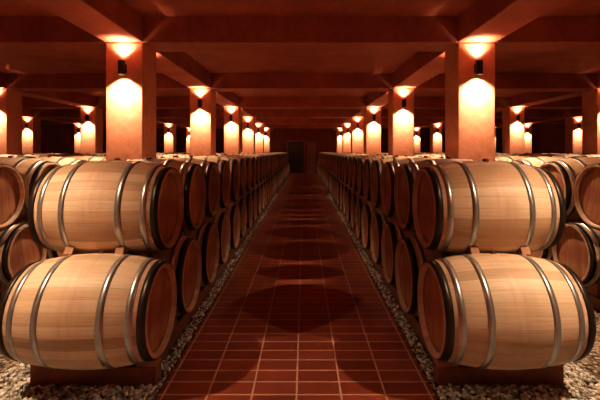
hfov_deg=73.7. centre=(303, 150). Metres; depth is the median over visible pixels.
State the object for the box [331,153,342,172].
wine barrel
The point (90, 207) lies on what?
wine barrel
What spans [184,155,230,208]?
wine barrel
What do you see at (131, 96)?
concrete pillar
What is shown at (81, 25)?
ceiling
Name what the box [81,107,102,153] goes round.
concrete pillar
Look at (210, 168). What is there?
wine barrel
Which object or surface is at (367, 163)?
wine barrel
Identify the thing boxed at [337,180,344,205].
wine barrel
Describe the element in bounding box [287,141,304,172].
door
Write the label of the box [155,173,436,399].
path
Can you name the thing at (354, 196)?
wine barrel
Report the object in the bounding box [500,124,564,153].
wall
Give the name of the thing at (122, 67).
wall sconce
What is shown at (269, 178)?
wine barrel
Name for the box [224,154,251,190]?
wine barrel
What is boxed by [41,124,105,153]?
wall
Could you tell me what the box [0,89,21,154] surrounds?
concrete pillar
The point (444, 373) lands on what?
rack
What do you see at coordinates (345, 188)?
wine barrel
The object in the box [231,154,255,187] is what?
wine barrel
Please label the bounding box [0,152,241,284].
barrels
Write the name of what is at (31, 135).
concrete pillar
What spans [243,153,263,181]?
wine barrel
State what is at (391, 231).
wine barrel
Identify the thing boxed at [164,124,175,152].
concrete pillar
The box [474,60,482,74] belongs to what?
wall sconce
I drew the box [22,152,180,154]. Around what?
barrels
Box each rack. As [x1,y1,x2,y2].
[0,283,6,299]
[30,176,286,385]
[318,174,563,385]
[586,283,599,310]
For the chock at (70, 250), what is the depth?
2.68 m
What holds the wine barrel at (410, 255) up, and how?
on the rack at (444, 373)
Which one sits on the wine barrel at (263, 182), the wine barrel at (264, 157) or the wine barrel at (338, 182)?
the wine barrel at (264, 157)
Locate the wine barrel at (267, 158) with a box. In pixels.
[251,153,268,177]
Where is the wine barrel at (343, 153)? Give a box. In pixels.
[333,153,346,174]
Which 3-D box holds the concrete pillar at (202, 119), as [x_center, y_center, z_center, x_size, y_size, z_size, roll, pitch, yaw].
[-2.255,0.068,8.950,0.470,2.855,0.470,0,0,0]
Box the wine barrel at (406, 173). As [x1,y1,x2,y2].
[394,157,471,231]
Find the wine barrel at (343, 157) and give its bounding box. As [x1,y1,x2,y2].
[341,153,361,181]
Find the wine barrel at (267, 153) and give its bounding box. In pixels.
[267,153,275,171]
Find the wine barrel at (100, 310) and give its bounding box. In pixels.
[0,251,176,369]
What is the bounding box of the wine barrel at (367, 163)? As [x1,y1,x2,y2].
[363,155,401,200]
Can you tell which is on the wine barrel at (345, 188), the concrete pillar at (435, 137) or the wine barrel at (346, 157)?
the wine barrel at (346, 157)
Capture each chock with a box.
[63,246,77,254]
[114,246,127,253]
[467,246,479,253]
[517,246,530,254]
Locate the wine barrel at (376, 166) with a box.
[370,155,415,208]
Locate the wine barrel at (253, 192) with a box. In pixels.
[246,189,256,221]
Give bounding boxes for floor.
[0,173,599,399]
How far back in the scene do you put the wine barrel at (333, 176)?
12.01 m
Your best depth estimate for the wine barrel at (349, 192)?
7.46 m
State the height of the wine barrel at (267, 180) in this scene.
0.715 m
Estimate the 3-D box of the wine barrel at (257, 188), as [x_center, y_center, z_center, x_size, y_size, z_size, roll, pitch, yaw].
[-1.338,1.019,8.248,0.873,0.712,0.700,0,0,0]
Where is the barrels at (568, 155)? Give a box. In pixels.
[414,152,599,157]
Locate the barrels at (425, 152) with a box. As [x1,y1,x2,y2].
[425,152,581,154]
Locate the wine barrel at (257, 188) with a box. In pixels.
[251,185,261,215]
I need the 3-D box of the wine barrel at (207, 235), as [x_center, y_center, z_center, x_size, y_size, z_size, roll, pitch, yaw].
[-1.341,1.018,4.012,0.873,0.714,0.699,0,0,0]
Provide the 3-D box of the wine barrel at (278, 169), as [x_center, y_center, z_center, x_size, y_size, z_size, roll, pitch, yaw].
[-1.339,1.020,16.014,0.873,0.709,0.698,0,0,0]
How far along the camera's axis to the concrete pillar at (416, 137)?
23.52 m
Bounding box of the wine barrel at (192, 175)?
[124,157,205,232]
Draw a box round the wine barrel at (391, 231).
[381,221,415,285]
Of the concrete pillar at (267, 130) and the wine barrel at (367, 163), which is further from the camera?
the concrete pillar at (267, 130)
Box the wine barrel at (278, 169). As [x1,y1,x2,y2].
[278,169,281,183]
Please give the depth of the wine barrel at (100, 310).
2.32 m
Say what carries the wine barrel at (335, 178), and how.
on the rack at (444, 373)
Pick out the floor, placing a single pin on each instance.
(591, 362)
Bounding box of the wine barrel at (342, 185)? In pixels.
[340,183,347,209]
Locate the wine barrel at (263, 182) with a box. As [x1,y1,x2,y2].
[259,181,266,205]
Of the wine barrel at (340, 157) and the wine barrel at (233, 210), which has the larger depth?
the wine barrel at (340, 157)
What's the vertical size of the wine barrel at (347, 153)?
0.712 m
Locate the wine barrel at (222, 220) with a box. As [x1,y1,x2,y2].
[203,211,230,264]
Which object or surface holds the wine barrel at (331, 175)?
on the rack at (444, 373)
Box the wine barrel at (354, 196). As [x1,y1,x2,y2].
[350,192,363,228]
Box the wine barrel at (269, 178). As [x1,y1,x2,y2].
[266,177,271,198]
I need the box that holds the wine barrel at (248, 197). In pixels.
[239,192,252,228]
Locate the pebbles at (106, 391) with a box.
[0,193,277,399]
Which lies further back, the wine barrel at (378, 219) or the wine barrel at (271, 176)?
the wine barrel at (271, 176)
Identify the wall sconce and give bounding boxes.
[118,60,126,74]
[198,99,201,106]
[402,99,405,106]
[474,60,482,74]
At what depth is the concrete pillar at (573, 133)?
16.11 m
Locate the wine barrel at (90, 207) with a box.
[27,158,183,254]
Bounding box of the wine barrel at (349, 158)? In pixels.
[347,154,372,187]
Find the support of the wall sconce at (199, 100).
attached to the concrete pillar at (202, 119)
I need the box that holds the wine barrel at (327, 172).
[327,172,330,188]
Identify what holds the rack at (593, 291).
on the floor
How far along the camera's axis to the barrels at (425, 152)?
12.76 m
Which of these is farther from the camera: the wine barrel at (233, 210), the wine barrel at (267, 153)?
the wine barrel at (267, 153)
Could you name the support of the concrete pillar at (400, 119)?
on the floor
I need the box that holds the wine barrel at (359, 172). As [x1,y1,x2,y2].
[356,154,392,195]
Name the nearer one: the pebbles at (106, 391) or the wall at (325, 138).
the pebbles at (106, 391)
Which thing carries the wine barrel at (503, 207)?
on the wine barrel at (491, 310)
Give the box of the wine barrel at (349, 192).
[346,189,356,221]
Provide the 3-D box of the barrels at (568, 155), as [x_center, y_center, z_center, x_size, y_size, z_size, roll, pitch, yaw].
[5.695,0.713,13.896,0.886,1.324,23.291,0,0,0]
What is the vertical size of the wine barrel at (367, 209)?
0.713 m
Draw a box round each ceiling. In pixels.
[0,0,599,130]
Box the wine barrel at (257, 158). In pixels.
[230,153,259,184]
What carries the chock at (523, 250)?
on the wine barrel at (491, 310)
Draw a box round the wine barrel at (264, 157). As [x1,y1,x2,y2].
[247,153,265,179]
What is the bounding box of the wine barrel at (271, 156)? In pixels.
[258,153,272,174]
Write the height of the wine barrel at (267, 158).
0.709 m
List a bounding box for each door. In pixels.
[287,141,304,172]
[307,142,315,172]
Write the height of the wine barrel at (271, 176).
0.715 m
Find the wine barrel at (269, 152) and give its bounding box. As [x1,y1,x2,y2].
[269,152,280,168]
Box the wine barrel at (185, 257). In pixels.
[137,235,201,316]
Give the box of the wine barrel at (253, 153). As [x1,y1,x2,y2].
[253,153,270,175]
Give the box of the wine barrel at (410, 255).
[395,235,456,316]
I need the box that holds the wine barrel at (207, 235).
[179,221,219,286]
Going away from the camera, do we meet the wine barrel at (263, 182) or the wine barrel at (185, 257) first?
the wine barrel at (185, 257)
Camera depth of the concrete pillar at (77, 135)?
19.82 m
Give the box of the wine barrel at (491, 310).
[417,251,595,369]
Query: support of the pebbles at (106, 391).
on the floor
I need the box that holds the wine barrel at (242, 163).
[210,154,246,195]
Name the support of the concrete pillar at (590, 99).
on the floor
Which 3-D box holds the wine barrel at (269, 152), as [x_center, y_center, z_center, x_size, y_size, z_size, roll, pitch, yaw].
[-1.401,0.413,16.367,0.873,0.709,0.698,0,0,0]
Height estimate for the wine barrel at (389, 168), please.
0.716 m
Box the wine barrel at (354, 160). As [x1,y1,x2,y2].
[351,154,378,191]
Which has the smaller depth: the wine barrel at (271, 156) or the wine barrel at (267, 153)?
the wine barrel at (271, 156)
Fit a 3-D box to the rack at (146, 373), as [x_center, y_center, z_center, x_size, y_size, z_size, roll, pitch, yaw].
[-1.345,1.370,14.018,0.800,0.250,22.947,0,0,0]
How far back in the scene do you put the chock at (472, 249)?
2.68 m
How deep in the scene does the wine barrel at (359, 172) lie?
6.44 m
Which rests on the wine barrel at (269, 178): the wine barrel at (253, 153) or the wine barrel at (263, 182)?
the wine barrel at (253, 153)
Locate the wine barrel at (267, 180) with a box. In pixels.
[263,179,269,201]
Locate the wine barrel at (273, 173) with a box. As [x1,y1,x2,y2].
[273,173,276,190]
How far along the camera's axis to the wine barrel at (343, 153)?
12.10 m
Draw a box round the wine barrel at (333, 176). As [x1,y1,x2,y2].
[331,175,335,195]
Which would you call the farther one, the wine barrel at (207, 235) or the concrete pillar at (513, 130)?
the concrete pillar at (513, 130)
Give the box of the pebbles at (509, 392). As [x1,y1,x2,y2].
[327,193,599,399]
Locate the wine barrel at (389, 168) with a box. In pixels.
[380,156,444,218]
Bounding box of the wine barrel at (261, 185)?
[257,183,264,210]
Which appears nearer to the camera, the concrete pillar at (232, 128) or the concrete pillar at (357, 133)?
the concrete pillar at (232, 128)
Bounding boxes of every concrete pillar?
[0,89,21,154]
[22,117,40,153]
[74,124,80,152]
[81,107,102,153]
[106,43,155,159]
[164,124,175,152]
[186,128,189,151]
[190,89,215,155]
[224,107,240,154]
[242,117,254,153]
[255,124,263,152]
[264,128,269,152]
[336,128,341,151]
[342,124,350,152]
[351,117,363,153]
[364,107,380,154]
[388,89,413,156]
[414,128,419,151]
[430,124,441,152]
[445,43,494,160]
[502,107,524,153]
[525,124,531,152]
[565,117,581,153]
[582,89,599,154]
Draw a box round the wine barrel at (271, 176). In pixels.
[268,175,273,195]
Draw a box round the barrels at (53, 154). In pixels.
[0,152,189,157]
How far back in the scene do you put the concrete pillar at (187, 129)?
23.52 m
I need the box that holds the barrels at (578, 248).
[381,152,599,286]
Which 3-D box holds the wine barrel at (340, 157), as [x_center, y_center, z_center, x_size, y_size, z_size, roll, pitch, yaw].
[1.317,0.410,10.013,0.870,0.716,0.700,0,0,0]
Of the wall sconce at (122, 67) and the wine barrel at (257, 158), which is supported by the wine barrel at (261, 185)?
the wine barrel at (257, 158)
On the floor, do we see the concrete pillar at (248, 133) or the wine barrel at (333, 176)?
the concrete pillar at (248, 133)
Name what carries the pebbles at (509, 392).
on the floor
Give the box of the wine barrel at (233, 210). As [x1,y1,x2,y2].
[218,203,240,249]
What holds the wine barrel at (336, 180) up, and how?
on the rack at (444, 373)
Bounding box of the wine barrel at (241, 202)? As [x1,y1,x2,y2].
[229,197,246,237]
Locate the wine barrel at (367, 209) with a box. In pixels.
[361,203,382,249]
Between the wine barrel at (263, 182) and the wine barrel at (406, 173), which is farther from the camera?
the wine barrel at (263, 182)
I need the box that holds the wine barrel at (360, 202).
[355,197,371,237]
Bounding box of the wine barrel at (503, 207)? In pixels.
[412,159,565,254]
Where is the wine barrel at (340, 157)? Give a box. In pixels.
[338,153,357,179]
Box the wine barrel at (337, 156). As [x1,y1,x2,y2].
[336,153,352,177]
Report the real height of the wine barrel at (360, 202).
0.716 m
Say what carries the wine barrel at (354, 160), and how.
on the wine barrel at (354, 196)
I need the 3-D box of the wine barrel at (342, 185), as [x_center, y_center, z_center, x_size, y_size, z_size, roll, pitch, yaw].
[1.261,1.019,8.954,0.873,0.712,0.700,0,0,0]
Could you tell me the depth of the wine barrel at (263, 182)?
9.81 m
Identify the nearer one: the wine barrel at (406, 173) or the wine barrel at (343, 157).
the wine barrel at (406, 173)
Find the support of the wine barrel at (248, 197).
on the rack at (146, 373)
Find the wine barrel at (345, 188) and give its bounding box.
[343,186,351,214]
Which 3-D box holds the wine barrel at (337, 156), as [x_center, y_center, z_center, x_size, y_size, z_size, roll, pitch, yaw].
[1.310,0.413,10.719,0.873,0.708,0.698,0,0,0]
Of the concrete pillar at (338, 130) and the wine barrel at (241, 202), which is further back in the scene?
the concrete pillar at (338, 130)
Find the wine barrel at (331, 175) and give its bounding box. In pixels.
[330,174,332,193]
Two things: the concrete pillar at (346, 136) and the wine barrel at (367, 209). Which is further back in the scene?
the concrete pillar at (346, 136)
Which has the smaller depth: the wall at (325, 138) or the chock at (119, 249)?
the chock at (119, 249)
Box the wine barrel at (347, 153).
[334,153,353,175]
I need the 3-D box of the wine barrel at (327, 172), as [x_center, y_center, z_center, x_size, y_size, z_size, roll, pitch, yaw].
[1.247,1.020,13.896,0.873,0.708,0.698,0,0,0]
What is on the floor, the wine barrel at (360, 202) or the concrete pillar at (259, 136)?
the concrete pillar at (259, 136)
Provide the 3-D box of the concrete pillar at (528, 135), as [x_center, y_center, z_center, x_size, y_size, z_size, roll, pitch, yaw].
[11.055,0.068,20.050,0.470,2.855,0.470,0,0,0]
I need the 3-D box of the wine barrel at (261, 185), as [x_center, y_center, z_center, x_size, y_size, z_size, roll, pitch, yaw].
[-1.339,1.017,8.954,0.870,0.716,0.700,0,0,0]
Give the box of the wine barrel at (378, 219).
[370,211,396,264]
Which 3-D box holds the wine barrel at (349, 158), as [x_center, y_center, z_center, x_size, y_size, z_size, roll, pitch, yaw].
[1.322,0.412,7.895,0.873,0.710,0.699,0,0,0]
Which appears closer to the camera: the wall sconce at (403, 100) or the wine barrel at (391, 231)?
the wine barrel at (391, 231)
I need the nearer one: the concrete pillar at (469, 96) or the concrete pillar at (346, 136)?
the concrete pillar at (469, 96)
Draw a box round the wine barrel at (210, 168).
[156,156,220,218]
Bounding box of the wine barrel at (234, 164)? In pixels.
[198,155,239,201]
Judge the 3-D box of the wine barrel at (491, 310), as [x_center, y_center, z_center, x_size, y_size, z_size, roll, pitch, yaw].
[1.251,1.018,2.600,0.873,0.714,0.699,0,0,0]
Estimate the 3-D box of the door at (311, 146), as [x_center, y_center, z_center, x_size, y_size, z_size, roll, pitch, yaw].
[0.485,0.444,26.956,0.620,2.068,0.080,0,0,0]
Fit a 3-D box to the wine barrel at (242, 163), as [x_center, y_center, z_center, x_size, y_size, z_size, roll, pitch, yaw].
[-1.401,0.411,6.483,0.870,0.714,0.700,0,0,0]
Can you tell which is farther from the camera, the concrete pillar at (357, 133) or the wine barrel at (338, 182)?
the concrete pillar at (357, 133)
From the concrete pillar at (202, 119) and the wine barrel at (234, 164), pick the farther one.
the concrete pillar at (202, 119)
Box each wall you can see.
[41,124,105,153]
[156,128,499,172]
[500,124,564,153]
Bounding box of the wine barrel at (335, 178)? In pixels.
[333,177,338,198]
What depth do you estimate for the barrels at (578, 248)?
3.97 m
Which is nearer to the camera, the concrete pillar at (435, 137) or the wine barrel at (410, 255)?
the wine barrel at (410, 255)
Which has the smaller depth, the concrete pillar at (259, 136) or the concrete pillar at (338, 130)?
the concrete pillar at (259, 136)
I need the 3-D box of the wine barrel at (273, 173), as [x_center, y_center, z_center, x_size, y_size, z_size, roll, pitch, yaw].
[-1.347,1.017,13.190,0.873,0.715,0.700,0,0,0]
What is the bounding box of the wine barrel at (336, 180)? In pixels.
[335,179,340,201]
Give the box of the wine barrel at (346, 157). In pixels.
[344,154,373,184]
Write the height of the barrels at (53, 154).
1.324 m
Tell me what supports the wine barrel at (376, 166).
on the wine barrel at (378, 219)
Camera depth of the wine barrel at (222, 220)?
4.67 m
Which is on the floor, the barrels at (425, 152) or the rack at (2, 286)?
the rack at (2, 286)

